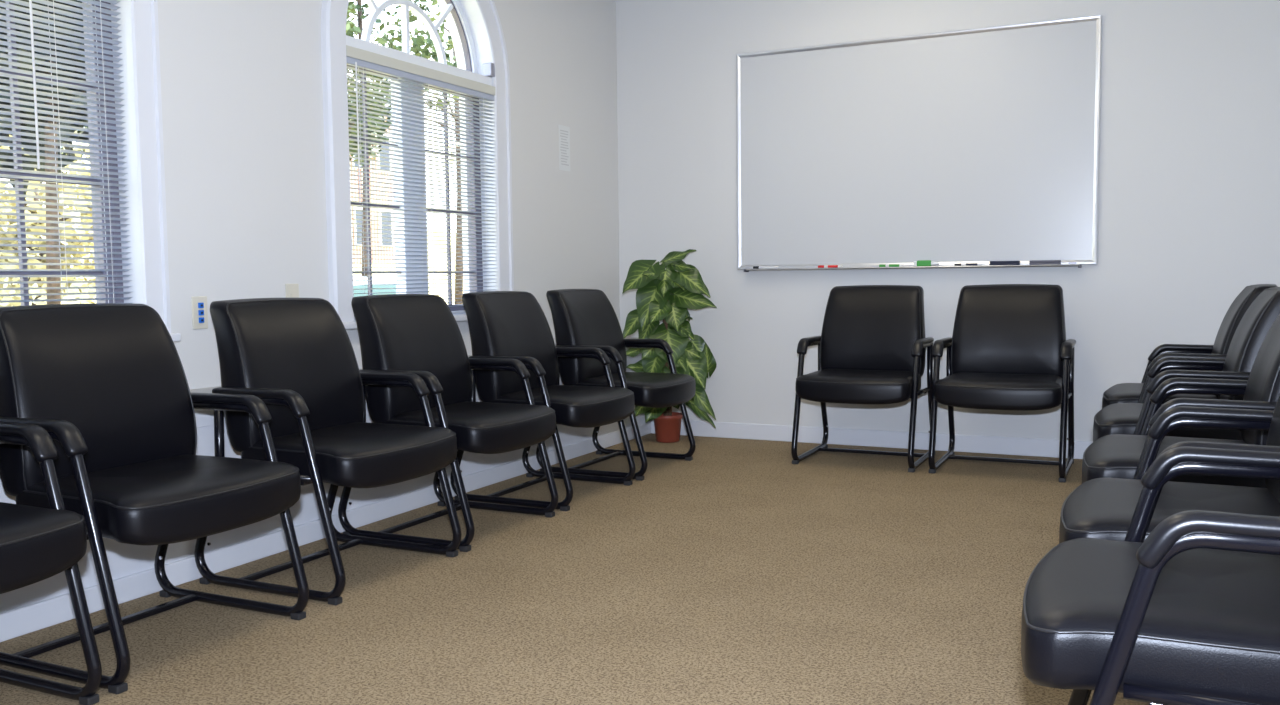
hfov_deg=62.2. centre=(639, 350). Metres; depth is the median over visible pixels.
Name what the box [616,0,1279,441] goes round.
wall
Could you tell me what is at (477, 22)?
window
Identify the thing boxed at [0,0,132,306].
window blind
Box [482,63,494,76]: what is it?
bracket
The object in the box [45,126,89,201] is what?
maple tree
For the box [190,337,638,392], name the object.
trim
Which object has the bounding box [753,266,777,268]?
marker
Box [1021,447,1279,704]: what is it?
chair
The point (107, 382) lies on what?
chair
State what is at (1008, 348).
chair
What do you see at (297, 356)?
chair
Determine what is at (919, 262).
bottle
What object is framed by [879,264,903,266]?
marker
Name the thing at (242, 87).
wall
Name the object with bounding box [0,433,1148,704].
floor
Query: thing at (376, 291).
parked car
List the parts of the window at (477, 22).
sill, frame, fanlight frame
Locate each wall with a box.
[0,355,644,612]
[157,0,619,389]
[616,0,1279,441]
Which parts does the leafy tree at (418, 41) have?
crown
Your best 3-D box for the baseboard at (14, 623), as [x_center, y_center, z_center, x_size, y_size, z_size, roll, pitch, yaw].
[-1.701,0.746,2.958,0.014,0.078,8.130,1,4,26]
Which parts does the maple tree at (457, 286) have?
crown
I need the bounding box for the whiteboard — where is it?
[736,15,1101,271]
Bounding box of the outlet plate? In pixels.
[285,284,298,297]
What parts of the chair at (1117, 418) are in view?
frame, seat, frame, backrest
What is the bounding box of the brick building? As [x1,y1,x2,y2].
[350,104,395,264]
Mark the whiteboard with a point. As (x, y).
(977, 145)
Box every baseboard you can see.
[0,421,650,641]
[651,419,1092,458]
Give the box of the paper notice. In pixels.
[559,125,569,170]
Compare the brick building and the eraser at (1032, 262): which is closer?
the eraser at (1032, 262)
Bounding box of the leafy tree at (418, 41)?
[346,0,458,275]
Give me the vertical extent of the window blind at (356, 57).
1.124 m
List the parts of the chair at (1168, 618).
seat, frame, seat rail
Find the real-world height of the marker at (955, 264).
0.017 m
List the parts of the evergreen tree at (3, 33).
crown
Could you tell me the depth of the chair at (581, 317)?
5.32 m
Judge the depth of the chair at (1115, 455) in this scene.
2.94 m
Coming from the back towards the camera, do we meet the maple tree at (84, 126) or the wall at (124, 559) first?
the maple tree at (84, 126)
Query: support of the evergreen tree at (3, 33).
on the ground
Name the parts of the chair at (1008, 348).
frame, seat, backrest, frame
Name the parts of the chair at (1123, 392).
frame, seat, frame, backrest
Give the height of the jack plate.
0.114 m
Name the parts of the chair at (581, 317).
backrest, frame, seat, frame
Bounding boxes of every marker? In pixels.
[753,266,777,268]
[818,265,842,267]
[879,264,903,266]
[954,263,982,265]
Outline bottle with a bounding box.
[913,260,938,265]
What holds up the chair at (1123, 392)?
on the floor
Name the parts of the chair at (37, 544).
seat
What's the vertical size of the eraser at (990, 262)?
0.024 m
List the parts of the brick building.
pane, pane, pane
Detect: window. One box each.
[0,0,180,341]
[321,0,513,329]
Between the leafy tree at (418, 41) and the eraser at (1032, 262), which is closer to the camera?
the eraser at (1032, 262)
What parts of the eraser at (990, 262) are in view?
handle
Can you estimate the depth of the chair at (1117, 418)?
3.59 m
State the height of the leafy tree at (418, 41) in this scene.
9.088 m
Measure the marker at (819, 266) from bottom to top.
0.017 m
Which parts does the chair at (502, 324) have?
backrest, frame, seat, frame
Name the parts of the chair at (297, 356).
frame, backrest, seat rail, seat, frame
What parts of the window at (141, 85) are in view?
frame, casing, sill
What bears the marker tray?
on the whiteboard
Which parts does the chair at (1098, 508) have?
frame, seat, frame, backrest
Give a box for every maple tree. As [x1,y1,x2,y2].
[0,131,95,306]
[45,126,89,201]
[386,9,462,303]
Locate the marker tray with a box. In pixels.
[746,264,1079,270]
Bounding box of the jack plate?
[191,296,207,328]
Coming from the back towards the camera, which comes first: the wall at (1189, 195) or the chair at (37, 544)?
the wall at (1189, 195)
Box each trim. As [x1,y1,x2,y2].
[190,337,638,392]
[194,348,641,427]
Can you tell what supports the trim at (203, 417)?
attached to the wall at (124, 559)
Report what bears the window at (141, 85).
in the wall at (242, 87)
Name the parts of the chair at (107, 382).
frame, backrest, seat, frame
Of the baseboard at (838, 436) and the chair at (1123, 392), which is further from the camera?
the baseboard at (838, 436)
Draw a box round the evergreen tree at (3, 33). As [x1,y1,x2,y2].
[0,0,88,303]
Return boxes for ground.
[4,230,463,304]
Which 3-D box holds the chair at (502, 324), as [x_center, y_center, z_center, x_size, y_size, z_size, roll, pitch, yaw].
[-0.412,0.187,4.780,0.662,0.913,0.645,1,4,26]
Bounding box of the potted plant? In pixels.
[622,249,716,442]
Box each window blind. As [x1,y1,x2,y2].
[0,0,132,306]
[346,45,497,319]
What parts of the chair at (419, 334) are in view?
frame, backrest, seat, frame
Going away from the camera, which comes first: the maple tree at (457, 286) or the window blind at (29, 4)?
the window blind at (29, 4)
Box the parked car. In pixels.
[353,276,395,296]
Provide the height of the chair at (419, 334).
0.913 m
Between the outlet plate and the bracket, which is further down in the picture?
the outlet plate
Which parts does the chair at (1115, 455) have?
frame, seat, frame, backrest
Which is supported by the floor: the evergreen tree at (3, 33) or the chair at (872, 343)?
the chair at (872, 343)
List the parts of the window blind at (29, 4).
ladder cord, ladder cord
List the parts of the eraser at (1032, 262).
handle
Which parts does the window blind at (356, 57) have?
ladder cord, rail, ladder cord, ladder cord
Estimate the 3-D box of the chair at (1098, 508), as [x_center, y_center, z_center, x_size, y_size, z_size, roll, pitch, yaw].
[1.267,0.341,2.296,0.662,0.913,0.645,1,4,26]
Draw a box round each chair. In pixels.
[0,303,308,693]
[0,422,101,704]
[194,298,461,604]
[338,294,557,551]
[450,291,635,510]
[536,289,695,480]
[791,285,935,471]
[928,284,1075,482]
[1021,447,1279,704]
[1059,394,1279,704]
[1082,314,1279,487]
[1093,287,1279,441]
[1102,284,1277,408]
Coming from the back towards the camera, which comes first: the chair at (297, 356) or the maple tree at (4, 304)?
the maple tree at (4, 304)
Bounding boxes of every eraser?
[989,261,1019,264]
[1029,260,1060,264]
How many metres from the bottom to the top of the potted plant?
1.128 m
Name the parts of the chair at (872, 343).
frame, seat, backrest, frame, seat rail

